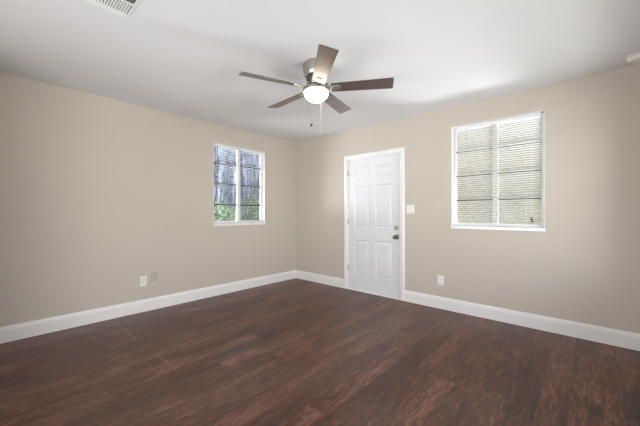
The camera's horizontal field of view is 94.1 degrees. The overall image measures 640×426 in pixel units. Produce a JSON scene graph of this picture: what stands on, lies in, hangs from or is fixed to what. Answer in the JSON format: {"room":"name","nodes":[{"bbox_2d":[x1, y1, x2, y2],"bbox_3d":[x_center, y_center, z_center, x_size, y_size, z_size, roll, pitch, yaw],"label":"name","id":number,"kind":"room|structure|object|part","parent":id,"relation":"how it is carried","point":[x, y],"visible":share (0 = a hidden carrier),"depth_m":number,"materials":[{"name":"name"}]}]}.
{"room":"empty living room","nodes":[
{"label":"empty living room","id":0,"kind":"room"},
{"bbox_2d":[0,72,295,326],"bbox_3d":[-3.091,-0.051,2.714,0.140,2.512,7.740,0,0,42],"label":"wall","id":1,"kind":"structure","parent":0,"point":[99,195],"depth_m":3.41,"materials":[{"name":"paint"}]},
{"bbox_2d":[140,276,146,286],"bbox_3d":[-2.156,0.833,3.638,0.010,0.120,0.074,0,0,42],"label":"wall outlet","id":2,"kind":"object","parent":1,"relation":"attached to","point":[143,280],"visible":1,"depth_m":3.64,"materials":[{"name":"white plastic"}]},
{"bbox_2d":[0,270,295,343],"bbox_3d":[-1.814,1.131,4.012,0.016,0.148,4.100,0,0,42],"label":"baseboard","id":3,"kind":"structure","parent":1,"relation":"attached to","point":[14,332],"depth_m":3.48,"materials":[{"name":"white paint"}]},
{"bbox_2d":[151,271,157,281],"bbox_3d":[-2.070,0.795,3.731,0.013,0.120,0.074,0,0,42],"label":"wall outlet","id":4,"kind":"object","parent":1,"relation":"attached to","point":[154,275],"visible":1,"depth_m":3.73,"materials":[{"name":"beige plastic"}]},
{"bbox_2d":[213,142,265,225],"bbox_3d":[-1.266,-0.417,4.694,0.112,1.220,0.930,0,0,42],"label":"window","id":5,"kind":"structure","parent":1,"relation":"in","point":[262,190],"depth_m":4.72,"materials":[{"name":"white plastic"}]},
{"bbox_2d":[214,143,262,222],"bbox_3d":[-1.262,-0.435,4.691,0.044,1.169,0.902,0,0,42],"label":"window blind","id":6,"kind":"object","parent":5,"relation":"attached to","point":[215,145],"visible":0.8,"depth_m":4.65,"materials":[{"name":"white plastic"}]},
{"bbox_3d":[-1.268,0.142,4.696,0.022,0.014,0.902,0,0,42],"label":"rail","id":7,"kind":"part","parent":6,"relation":"part of","materials":[{"name":"white plastic"}]},
{"bbox_3d":[-1.256,0.173,4.685,0.086,0.040,0.930,0,0,42],"label":"sill","id":8,"kind":"part","parent":5,"relation":"part of","materials":[{"name":"wood"}]},
{"bbox_2d":[0,278,639,425],"bbox_3d":[-1.304,1.265,1.194,4.830,0.120,7.880,0,0,42],"label":"floor","id":9,"kind":"structure","parent":0,"point":[292,352],"depth_m":2.31,"materials":[{"name":"wood"}]},
{"bbox_2d":[0,0,639,142],"bbox_3d":[-1.304,-1.367,1.194,4.830,0.120,7.880,0,0,42],"label":"ceiling","id":10,"kind":"structure","parent":0,"point":[187,58],"depth_m":2.37,"materials":[{"name":"paint"}]},
{"bbox_2d":[85,0,139,17],"bbox_3d":[-1.255,-1.301,1.772,0.344,0.012,0.284,0,0,42],"label":"ceiling vent","id":11,"kind":"object","parent":10,"relation":"in","point":[124,8],"visible":1,"depth_m":1.87,"materials":[{"name":"white metal"}]},
{"bbox_2d":[239,44,393,131],"bbox_3d":[-0.012,-1.021,2.594,1.278,0.572,1.271,0,0,0],"label":"ceiling fan","id":12,"kind":"object","parent":10,"relation":"hanging from","point":[316,71],"visible":1,"depth_m":2.53,"materials":[{"name":"brown wood"}]},
{"bbox_3d":[-0.390,-1.093,2.446,0.525,0.006,0.138,0,13,-26],"label":"blade","id":13,"kind":"part","parent":12,"relation":"part of","materials":[{"name":"brown wood"}]},
{"bbox_3d":[-0.309,-1.093,2.906,0.138,0.006,0.525,-18,12,-43],"label":"blade","id":14,"kind":"part","parent":12,"relation":"part of","materials":[{"name":"brown wood"}]},
{"bbox_3d":[-0.033,-1.022,2.620,0.214,0.093,0.214,0,0,0],"label":"lamp shade","id":15,"kind":"part","parent":12,"relation":"part of","materials":[{"name":"white glass"}]},
{"bbox_3d":[0.022,-1.093,2.226,0.138,0.006,0.525,13,-2,-8],"label":"blade","id":16,"kind":"part","parent":12,"relation":"part of","materials":[{"name":"brown wood"}]},
{"bbox_3d":[0.154,-1.093,2.971,0.138,0.006,0.525,-15,-7,27],"label":"blade","id":17,"kind":"part","parent":12,"relation":"part of","materials":[{"name":"brown wood"}]},
{"bbox_3d":[0.358,-1.093,2.551,0.525,0.006,0.138,0,-13,10],"label":"blade","id":18,"kind":"part","parent":12,"relation":"part of","materials":[{"name":"brown wood"}]},
{"bbox_2d":[626,52,639,62],"bbox_3d":[2.631,-1.284,2.472,0.136,0.046,0.136,0,0,42],"label":"smoke detector","id":19,"kind":"object","parent":10,"relation":"attached to","point":[633,58],"visible":1,"depth_m":2.46,"materials":[{"name":"white plastic"}]},
{"bbox_2d":[296,64,639,333],"bbox_3d":[1.290,-0.051,4.067,4.830,2.512,0.140,0,0,42],"label":"wall","id":20,"kind":"structure","parent":0,"point":[584,267],"depth_m":3.12,"materials":[{"name":"paint"}]},
{"bbox_2d":[344,147,404,300],"bbox_3d":[0.801,0.150,4.466,1.040,2.110,0.202,0,0,42],"label":"door","id":21,"kind":"structure","parent":20,"relation":"in","point":[374,182],"depth_m":4.41,"materials":[{"name":"white paint"}]},
{"bbox_2d":[406,205,413,213],"bbox_3d":[1.221,-0.050,4.029,0.116,0.118,0.009,0,0,42],"label":"light switch","id":22,"kind":"object","parent":20,"relation":"attached to","point":[409,208],"visible":1,"depth_m":4.03,"materials":[{"name":"white plastic"}]},
{"bbox_2d":[438,275,443,284],"bbox_3d":[1.521,0.849,3.758,0.074,0.120,0.010,0,0,42],"label":"wall outlet","id":23,"kind":"object","parent":20,"relation":"attached to","point":[440,278],"visible":1,"depth_m":3.75,"materials":[{"name":"white plastic"}]},
{"bbox_2d":[296,270,639,350],"bbox_3d":[1.237,1.131,4.009,4.550,0.148,0.016,0,0,42],"label":"baseboard","id":24,"kind":"structure","parent":20,"relation":"attached to","point":[624,339],"depth_m":3.18,"materials":[{"name":"white paint"}]},
{"bbox_2d":[451,110,544,231],"bbox_3d":[1.992,-0.432,3.396,0.926,1.250,0.112,0,0,42],"label":"window","id":25,"kind":"structure","parent":20,"relation":"in","point":[454,225],"depth_m":3.40,"materials":[{"name":"white plastic"}]},
{"bbox_3d":[1.983,0.173,3.386,0.926,0.040,0.086,0,0,42],"label":"sill","id":26,"kind":"part","parent":25,"relation":"part of","materials":[{"name":"wood"}]},
{"bbox_2d":[457,112,540,226],"bbox_3d":[1.994,-0.451,3.383,0.832,1.199,0.049,0,0,42],"label":"window blind","id":27,"kind":"object","parent":25,"relation":"attached to","point":[525,118],"visible":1,"depth_m":3.33,"materials":[{"name":"white plastic"}]},
{"bbox_3d":[2.001,0.142,3.391,0.832,0.014,0.022,0,0,42],"label":"rail","id":28,"kind":"part","parent":27,"relation":"part of","materials":[{"name":"white plastic"}]},
{"bbox_3d":[2.201,-0.446,3.191,0.002,1.162,0.002,0,0,33],"label":"ladder cord","id":29,"kind":"part","parent":27,"relation":"part of","materials":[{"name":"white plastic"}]},
{"label":"outside","id":30,"kind":"structure","parent":0,"visible":0},
{"bbox_3d":[6.254,1.425,12.962,120.000,0.160,100.000,0,0,42],"label":"ground","id":31,"kind":"structure","parent":30,"visible":0},
{"bbox_2d":[214,198,240,220],"bbox_3d":[-2.889,0.455,8.089,1.760,1.797,1.430,0,0,42],"label":"shrub","id":32,"kind":"object","parent":31,"relation":"on","point":[222,215],"visible":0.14,"depth_m":7.92,"materials":[{"name":"green plant"}]},
{"bbox_2d":[214,146,247,220],"bbox_3d":[-4.193,-1.227,11.232,3.067,5.167,2.884,0,0,42],"label":"tree","id":33,"kind":"object","parent":31,"relation":"on","point":[229,197],"visible":0.17,"depth_m":10.81,"materials":[{"name":"grey plant"}]},
{"bbox_2d":[214,193,250,219],"bbox_3d":[-4.841,0.095,15.591,0.125,2.500,8.152,0,0,42],"label":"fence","id":34,"kind":"object","parent":31,"relation":"on","point":[220,193],"visible":0.02,"depth_m":15.61,"materials":[{"name":"grey"}]},
{"bbox_2d":[223,150,259,219],"bbox_3d":[-3.158,-1.428,14.464,3.206,5.567,3.075,0,0,-27],"label":"tree","id":35,"kind":"object","parent":31,"relation":"on","point":[257,180],"visible":0.19,"depth_m":13.61,"materials":[{"name":"grey plant"}]},
{"bbox_2d":[230,193,259,219],"bbox_3d":[-2.040,0.352,9.592,1.642,2.003,1.816,0,0,42],"label":"shrub","id":36,"kind":"object","parent":31,"relation":"on","point":[244,210],"visible":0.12,"depth_m":9.36,"materials":[{"name":"green plant"}]},
{"bbox_2d":[457,117,540,223],"bbox_3d":[6.399,-0.955,10.138,8.000,4.600,4.000,0,0,42],"label":"house","id":37,"kind":"structure","parent":31,"relation":"on","point":[489,221],"depth_m":8.50,"materials":[{"name":"cream brick"}]}
]}

